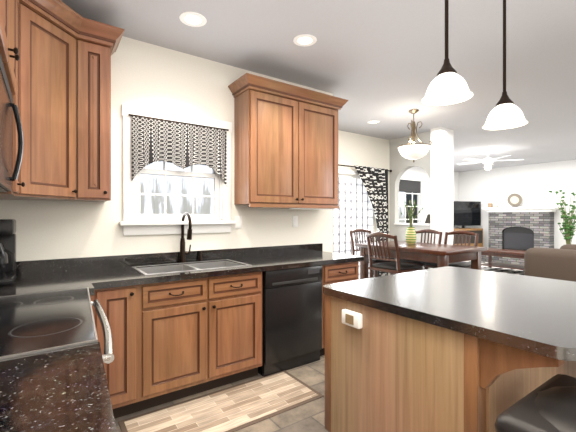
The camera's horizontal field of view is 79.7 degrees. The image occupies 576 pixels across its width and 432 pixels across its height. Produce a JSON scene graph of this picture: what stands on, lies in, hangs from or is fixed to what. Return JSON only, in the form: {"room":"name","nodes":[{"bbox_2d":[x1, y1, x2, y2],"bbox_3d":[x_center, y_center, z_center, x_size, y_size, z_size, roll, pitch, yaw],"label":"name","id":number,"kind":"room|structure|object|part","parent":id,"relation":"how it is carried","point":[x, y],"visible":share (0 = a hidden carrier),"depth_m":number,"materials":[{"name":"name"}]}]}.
{"room":"kitchen","nodes":[
{"label":"kitchen","id":0,"kind":"room"},
{"bbox_2d":[0,36,332,260],"bbox_3d":[-0.795,-0.060,3.180,3.140,2.740,0.120,0,0,-35],"label":"wall","id":1,"kind":"structure","parent":0,"point":[148,75],"depth_m":2.86,"materials":[{"name":"beige paint"}]},
{"bbox_2d":[0,20,3,64],"bbox_3d":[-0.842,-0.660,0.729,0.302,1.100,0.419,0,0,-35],"label":"upper cabinet","id":2,"kind":"object","parent":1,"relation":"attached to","point":[1,21],"depth_m":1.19,"materials":[{"name":"brown wood"}]},
{"bbox_2d":[0,0,11,71],"bbox_3d":[-1.092,-0.900,1.084,0.302,0.620,0.450,0,0,-35],"label":"upper cabinet","id":3,"kind":"object","parent":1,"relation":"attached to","point":[5,5],"depth_m":1.33,"materials":[{"name":"brown wood"}]},
{"bbox_2d":[0,0,23,199],"bbox_3d":[-1.544,-0.660,1.729,0.302,1.100,0.226,0,0,-35],"label":"upper cabinet","id":4,"kind":"object","parent":1,"relation":"attached to","point":[17,193],"depth_m":1.91,"materials":[{"name":"brown wood"}]},
{"bbox_2d":[6,0,19,99],"bbox_3d":[-1.350,-0.900,1.453,0.302,0.620,0.450,0,0,-35],"label":"upper cabinet","id":5,"kind":"object","parent":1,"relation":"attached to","point":[13,77],"depth_m":1.67,"materials":[{"name":"brown wood"}]},
{"bbox_2d":[0,55,23,192],"bbox_3d":[-1.207,-0.350,1.279,0.336,0.470,0.890,0,0,-35],"label":"microwave","id":6,"kind":"object","parent":5,"relation":"attached to","point":[8,109],"visible":1,"depth_m":1.48,"materials":[{"name":"black"}]},
{"bbox_2d":[24,196,75,200],"bbox_3d":[-1.661,-0.706,2.141,0.582,1.192,0.582,0,0,-35],"label":"upper cabinet","id":7,"kind":"object","parent":1,"relation":"attached to","point":[46,198],"depth_m":2.22,"materials":[{"name":"brown wood"}]},
{"bbox_2d":[24,0,83,199],"bbox_3d":[-1.457,-0.712,2.105,0.292,1.180,0.292,0,0,-35],"label":"upper cabinet","id":8,"kind":"object","parent":1,"relation":"attached to","point":[56,56],"depth_m":2.12,"materials":[{"name":"brown wood"}]},
{"bbox_2d":[76,20,111,201],"bbox_3d":[-1.415,-0.706,2.484,0.215,1.192,0.302,0,0,-35],"label":"upper cabinet","id":9,"kind":"object","parent":1,"relation":"attached to","point":[97,37],"depth_m":2.38,"materials":[{"name":"brown wood"}]},
{"bbox_2d":[16,243,322,274],"bbox_3d":[-0.837,0.355,3.060,2.988,0.090,0.022,0,0,-35],"label":"backsplash","id":10,"kind":"structure","parent":1,"relation":"attached to","point":[22,267],"depth_m":2.81,"materials":[{"name":"black stone"}]},
{"bbox_2d":[119,104,235,235],"bbox_3d":[-0.945,-0.365,3.029,0.990,1.040,0.195,0,0,-35],"label":"window","id":11,"kind":"structure","parent":1,"relation":"in","point":[130,223],"depth_m":2.95,"materials":[{"name":"white wood"}]},
{"bbox_3d":[-0.970,-0.375,3.064,0.736,0.806,0.061,0,0,-35],"label":"kitchen window sash","id":12,"kind":"part","parent":11,"relation":"part of","materials":[{"name":"white wood"}]},
{"bbox_2d":[128,114,228,185],"bbox_3d":[-0.906,-0.542,2.974,0.860,0.535,0.028,0,0,-35],"label":"valance","id":13,"kind":"object","parent":11,"relation":"attached to","point":[183,145],"visible":0.98,"depth_m":2.95,"materials":[{"name":"fabric"}]},
{"bbox_2d":[235,216,241,228],"bbox_3d":[-0.475,0.060,3.325,0.072,0.120,0.007,0,0,-35],"label":"electrical outlet","id":14,"kind":"object","parent":1,"relation":"attached to","point":[238,219],"visible":0.94,"depth_m":3.32,"materials":[{"name":"white plastic"}]},
{"bbox_2d":[228,73,347,208],"bbox_3d":[0.037,-0.650,3.462,1.217,1.159,0.368,0,0,-35],"label":"upper cabinet","id":15,"kind":"object","parent":1,"relation":"attached to","point":[285,145],"visible":1,"depth_m":3.28,"materials":[{"name":"brown wood"}]},
{"bbox_2d":[292,216,297,226],"bbox_3d":[0.077,0.060,3.713,0.072,0.120,0.007,0,0,-35],"label":"electrical outlet","id":16,"kind":"object","parent":1,"relation":"attached to","point":[294,221],"visible":1,"depth_m":3.71,"materials":[{"name":"white plastic"}]},
{"bbox_2d":[61,0,575,171],"bbox_3d":[3.171,-1.480,4.666,11.640,0.100,8.240,0,0,-35],"label":"ceiling","id":17,"kind":"structure","parent":0,"point":[382,61],"depth_m":3.02,"materials":[{"name":"white paint"}]},
{"bbox_2d":[179,12,206,26],"bbox_3d":[-0.690,-1.428,2.508,0.194,0.004,0.194,0,0,-35],"label":"recessed light","id":18,"kind":"object","parent":17,"relation":"in","point":[193,19],"visible":1,"depth_m":2.50,"materials":[{"name":"white"}]},
{"bbox_2d":[293,34,316,46],"bbox_3d":[0.138,-1.428,2.808,0.194,0.004,0.194,0,0,-35],"label":"recessed light","id":19,"kind":"object","parent":17,"relation":"in","point":[303,40],"visible":1,"depth_m":2.80,"materials":[{"name":"white"}]},
{"bbox_2d":[367,120,379,123],"bbox_3d":[1.298,-1.428,5.246,0.194,0.004,0.194,0,0,-35],"label":"recessed light","id":20,"kind":"object","parent":17,"relation":"in","point":[373,122],"visible":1,"depth_m":5.26,"materials":[{"name":"white"}]},
{"bbox_2d":[397,109,431,162],"bbox_3d":[1.691,-1.075,4.682,0.442,0.709,0.453,0,0,-35],"label":"chandelier","id":21,"kind":"object","parent":17,"relation":"hanging from","point":[413,151],"visible":1,"depth_m":4.59,"materials":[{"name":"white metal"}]},
{"bbox_2d":[422,0,472,105],"bbox_3d":[0.796,-1.010,1.730,0.236,0.839,0.236,0,0,-35],"label":"pendant light","id":22,"kind":"object","parent":17,"relation":"hanging from","point":[448,85],"visible":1,"depth_m":1.72,"materials":[{"name":"white glass"}]},
{"bbox_2d":[457,150,522,169],"bbox_3d":[4.325,-1.214,7.540,1.292,0.429,1.244,0,0,-35],"label":"ceiling fan","id":23,"kind":"object","parent":17,"relation":"hanging from","point":[488,162],"visible":1,"depth_m":7.45,"materials":[{"name":"white plastic"}]},
{"bbox_2d":[482,0,527,129],"bbox_3d":[1.301,-0.987,2.072,0.236,0.884,0.236,0,0,-35],"label":"pendant light","id":24,"kind":"object","parent":17,"relation":"hanging from","point":[505,113],"visible":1,"depth_m":2.06,"materials":[{"name":"white glass"}]},
{"bbox_2d":[114,260,523,431],"bbox_3d":[3.171,1.360,4.666,11.640,0.100,8.240,0,0,-35],"label":"floor","id":25,"kind":"structure","parent":0,"point":[308,417],"depth_m":2.31,"materials":[{"name":"tile"}]},
{"bbox_2d":[0,287,113,363],"bbox_3d":[-1.058,0.787,1.357,0.657,1.045,0.942,0,0,-35],"label":"range","id":26,"kind":"object","parent":25,"relation":"on","point":[34,323],"visible":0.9,"depth_m":1.29,"materials":[{"name":"black"}]},
{"bbox_2d":[0,342,116,431],"bbox_3d":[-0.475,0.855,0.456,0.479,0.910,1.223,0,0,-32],"label":"countertop","id":27,"kind":"structure","parent":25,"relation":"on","point":[63,390],"depth_m":0.78,"materials":[{"name":"brown stone"}]},
{"bbox_2d":[100,283,143,418],"bbox_3d":[-1.240,0.875,2.415,0.243,0.870,0.617,0,0,-35],"label":"base cabinet","id":28,"kind":"object","parent":25,"relation":"on","point":[123,307],"depth_m":2.19,"materials":[{"name":"brown wood"}]},
{"bbox_2d":[0,251,363,295],"bbox_3d":[-0.612,0.420,2.739,2.988,0.040,0.808,0,0,-35],"label":"countertop","id":29,"kind":"structure","parent":28,"relation":"on","point":[96,278],"depth_m":2.40,"materials":[{"name":"black stone"}]},
{"bbox_2d":[0,219,15,285],"bbox_3d":[-1.734,0.209,2.035,0.207,0.378,0.257,0,0,-35],"label":"coffee maker","id":30,"kind":"object","parent":29,"relation":"on","point":[7,252],"visible":1,"depth_m":2.01,"materials":[{"name":"black"}]},
{"bbox_2d":[179,212,201,262],"bbox_3d":[-0.794,0.183,2.934,0.208,0.431,0.232,0,0,-35],"label":"faucet","id":31,"kind":"object","parent":29,"relation":"on","point":[183,253],"visible":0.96,"depth_m":2.94,"materials":[{"name":"black metal"}]},
{"bbox_2d":[132,259,250,274],"bbox_3d":[-0.757,0.503,2.743,0.816,0.214,0.456,0,0,-35],"label":"sink","id":32,"kind":"object","parent":29,"relation":"in","point":[192,266],"visible":0.19,"depth_m":2.85,"materials":[{"name":"silver metal"}]},
{"bbox_2d":[144,279,261,409],"bbox_3d":[-0.758,0.965,2.753,0.936,0.690,0.617,0,0,-35],"label":"base cabinet","id":33,"kind":"object","parent":25,"relation":"on","point":[178,335],"depth_m":2.47,"materials":[{"name":"brown wood"}]},
{"bbox_2d":[118,371,323,431],"bbox_3d":[-0.408,1.307,2.349,1.280,0.006,0.515,0,0,-35],"label":"rug","id":34,"kind":"object","parent":25,"relation":"on","point":[237,407],"visible":1,"depth_m":2.34,"materials":[{"name":"brown carpet"}]},
{"bbox_2d":[258,265,321,376],"bbox_3d":[-0.109,0.877,3.195,0.596,0.865,0.624,0,0,-35],"label":"dishwasher","id":35,"kind":"object","parent":25,"relation":"on","point":[291,318],"visible":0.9,"depth_m":2.92,"materials":[{"name":"black metal"}]},
{"bbox_2d":[288,263,358,355],"bbox_3d":[0.340,0.875,3.522,0.478,0.870,0.617,0,0,-35],"label":"base cabinet","id":36,"kind":"object","parent":25,"relation":"on","point":[335,272],"depth_m":3.23,"materials":[{"name":"brown wood"}]},
{"bbox_2d":[323,290,575,431],"bbox_3d":[1.037,0.875,1.893,1.338,0.870,1.110,0,0,-35],"label":"kitchen island","id":37,"kind":"object","parent":25,"relation":"on","point":[449,349],"depth_m":1.51,"materials":[{"name":"brown wood"}]},
{"bbox_2d":[323,266,575,365],"bbox_3d":[1.068,0.420,1.891,1.355,0.040,1.170,0,0,-35],"label":"island countertop","id":38,"kind":"structure","parent":37,"relation":"on","point":[537,313],"depth_m":1.63,"materials":[{"name":"black stone"}]},
{"bbox_2d":[454,228,482,246],"bbox_3d":[5.256,0.840,10.398,1.100,0.940,0.460,0,0,-15],"label":"tv stand","id":39,"kind":"object","parent":25,"relation":"on","point":[479,231],"visible":0.15,"depth_m":10.22,"materials":[{"name":"brown wood"}]},
{"bbox_2d":[454,201,480,227],"bbox_3d":[5.266,-0.036,10.361,1.180,0.808,0.472,0,0,-35],"label":"tv","id":40,"kind":"object","parent":39,"relation":"on","point":[467,213],"visible":0.75,"depth_m":10.36,"materials":[{"name":"black"}]},
{"bbox_2d":[464,261,523,274],"bbox_3d":[5.011,1.308,7.789,3.200,0.005,3.400,0,0,-35],"label":"living room rug","id":41,"kind":"object","parent":25,"relation":"on","point":[506,270],"visible":0.22,"depth_m":8.26,"materials":[{"name":"white fabric"}]},
{"bbox_2d":[481,248,525,269],"bbox_3d":[5.171,1.057,8.084,0.700,0.494,1.200,0,0,-35],"label":"coffee table","id":42,"kind":"object","parent":41,"relation":"on","point":[497,252],"visible":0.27,"depth_m":8.02,"materials":[{"name":"brown wood"}]},
{"bbox_2d":[481,206,560,264],"bbox_3d":[6.338,0.530,9.550,0.600,1.560,1.800,0,0,-35],"label":"fireplace","id":43,"kind":"object","parent":25,"relation":"on","point":[519,228],"visible":0.73,"depth_m":9.52,"materials":[{"name":"brick"}]},
{"bbox_2d":[488,203,498,206],"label":"mantel decor","id":44,"kind":"object","parent":43,"relation":"on","point":[489,204],"depth_m":10.21,"materials":[{"name":"beige"}]},
{"bbox_2d":[507,193,521,206],"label":"mantel decor","id":45,"kind":"object","parent":43,"relation":"on","point":[514,200],"depth_m":9.72,"materials":[{"name":"brown"}]},
{"bbox_2d":[495,374,575,431],"bbox_3d":[0.960,0.940,1.009,0.530,0.745,0.460,0,0,-35],"label":"stool","id":46,"kind":"object","parent":25,"relation":"on","point":[549,405],"visible":1,"depth_m":1.04,"materials":[{"name":"black leather"}]},
{"bbox_2d":[524,244,575,281],"bbox_3d":[3.814,0.817,3.548,0.970,0.974,2.130,0,0,-35],"label":"sofa","id":47,"kind":"object","parent":25,"relation":"on","point":[555,263],"visible":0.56,"depth_m":3.91,"materials":[{"name":"brown"}]},
{"bbox_2d":[549,190,575,243],"bbox_3d":[6.849,0.326,8.432,0.726,1.968,0.656,0,0,-35],"label":"floor plant","id":48,"kind":"object","parent":25,"relation":"on","point":[569,230],"visible":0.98,"depth_m":8.36,"materials":[{"name":"green plant"}]},
{"bbox_3d":[2.456,0.890,6.364,0.400,0.840,0.900,0,0,-35],"label":"console table","id":49,"kind":"object","parent":25,"relation":"on","visible":0},
{"bbox_2d":[425,214,429,222],"bbox_3d":[2.600,0.220,6.159,0.340,0.499,0.340,0,0,-35],"label":"table lamp","id":50,"kind":"object","parent":49,"relation":"on","point":[427,220],"visible":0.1,"depth_m":6.12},
{"bbox_3d":[1.729,1.308,4.632,2.100,0.005,2.500,0,0,-35],"label":"dining rug","id":51,"kind":"object","parent":25,"relation":"on","visible":0},
{"bbox_2d":[349,229,393,279],"bbox_3d":[1.311,0.754,5.402,0.500,1.099,0.600,0,0,-35],"label":"chair","id":52,"kind":"object","parent":51,"relation":"on","point":[374,261],"visible":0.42,"depth_m":5.50,"materials":[{"name":"brown wood"}]},
{"bbox_2d":[366,232,422,277],"bbox_3d":[1.368,0.754,4.502,0.600,1.099,0.500,0,0,-35],"label":"chair","id":53,"kind":"object","parent":51,"relation":"on","point":[396,266],"visible":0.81,"depth_m":4.37,"materials":[{"name":"brown wood"}]},
{"bbox_2d":[394,229,441,267],"bbox_3d":[1.965,0.754,5.201,0.600,1.099,0.500,0,0,-35],"label":"chair","id":54,"kind":"object","parent":51,"relation":"on","point":[425,231],"visible":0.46,"depth_m":5.21,"materials":[{"name":"brown wood"}]},
{"bbox_2d":[355,241,486,278],"bbox_3d":[1.762,0.852,4.716,0.950,0.904,1.400,0,0,-35],"label":"dining table","id":55,"kind":"object","parent":51,"relation":"on","point":[442,255],"visible":0.5,"depth_m":4.38,"materials":[{"name":"brown wood"}]},
{"bbox_2d":[401,200,422,243],"bbox_3d":[1.761,0.087,4.912,0.274,0.625,0.257,0,0,-35],"label":"vase","id":56,"kind":"object","parent":55,"relation":"on","point":[410,236],"visible":1,"depth_m":4.87,"materials":[{"name":"ceramic"}]},
{"bbox_2d":[423,230,478,269],"bbox_3d":[2.269,0.754,4.767,0.600,1.099,0.500,0,0,-35],"label":"chair","id":57,"kind":"object","parent":51,"relation":"on","point":[426,265],"visible":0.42,"depth_m":4.78,"materials":[{"name":"brown wood"}]},
{"bbox_2d":[338,130,387,231],"bbox_3d":[0.777,-0.060,5.772,2.650,2.740,0.120,0,0,-35],"label":"wall","id":58,"kind":"structure","parent":0,"point":[354,149],"depth_m":6.06,"materials":[{"name":"beige paint"}]},
{"bbox_2d":[333,177,372,277],"bbox_3d":[0.857,0.290,5.788,1.680,1.880,0.014,0,0,-35],"label":"blinds","id":59,"kind":"object","parent":58,"relation":"attached to","point":[354,211],"visible":0.21,"depth_m":5.94,"materials":[{"name":"grey fabric"}]},
{"bbox_2d":[338,169,376,241],"bbox_3d":[0.855,0.265,5.791,1.940,2.090,0.100,0,0,-35],"label":"door frame","id":60,"kind":"structure","parent":58,"relation":"attached to","point":[343,173],"depth_m":5.93,"materials":[{"name":"white wood"}]},
{"bbox_2d":[338,164,391,276],"bbox_3d":[1.296,0.210,5.981,1.528,2.140,0.136,0,0,-35],"label":"curtain","id":61,"kind":"object","parent":58,"relation":"hanging from","point":[374,181],"visible":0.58,"depth_m":6.17,"materials":[{"name":"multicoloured fabric"}]},
{"bbox_2d":[388,128,451,274],"bbox_3d":[1.768,-0.060,6.797,0.150,2.740,2.860,0,0,-35],"label":"wall","id":62,"kind":"structure","parent":0,"point":[435,168],"depth_m":5.83,"materials":[{"name":"white paint"}]},
{"bbox_2d":[394,223,429,224],"bbox_3d":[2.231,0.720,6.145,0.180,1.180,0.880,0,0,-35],"label":"window sill","id":63,"kind":"structure","parent":62,"relation":"attached to","point":[412,223],"depth_m":6.03,"materials":[{"name":"white"}]},
{"bbox_2d":[452,172,459,244],"bbox_3d":[3.169,-0.060,9.624,5.650,2.740,0.120,0,0,-35],"label":"wall","id":64,"kind":"structure","parent":0,"point":[455,175],"depth_m":11.08,"materials":[{"name":"white paint"}]},
{"bbox_2d":[460,160,575,248],"bbox_3d":[7.852,-0.060,8.022,0.120,2.740,8.120,0,0,-35],"label":"wall","id":65,"kind":"structure","parent":0,"point":[533,182],"depth_m":9.65,"materials":[{"name":"white paint"}]},
{"label":"outside","id":66,"kind":"structure","parent":0,"visible":0},
{"bbox_2d":[140,161,422,222],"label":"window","id":67,"kind":"structure","parent":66,"point":[151,204],"depth_m":4.64,"materials":[{"name":"glass"}]}
]}

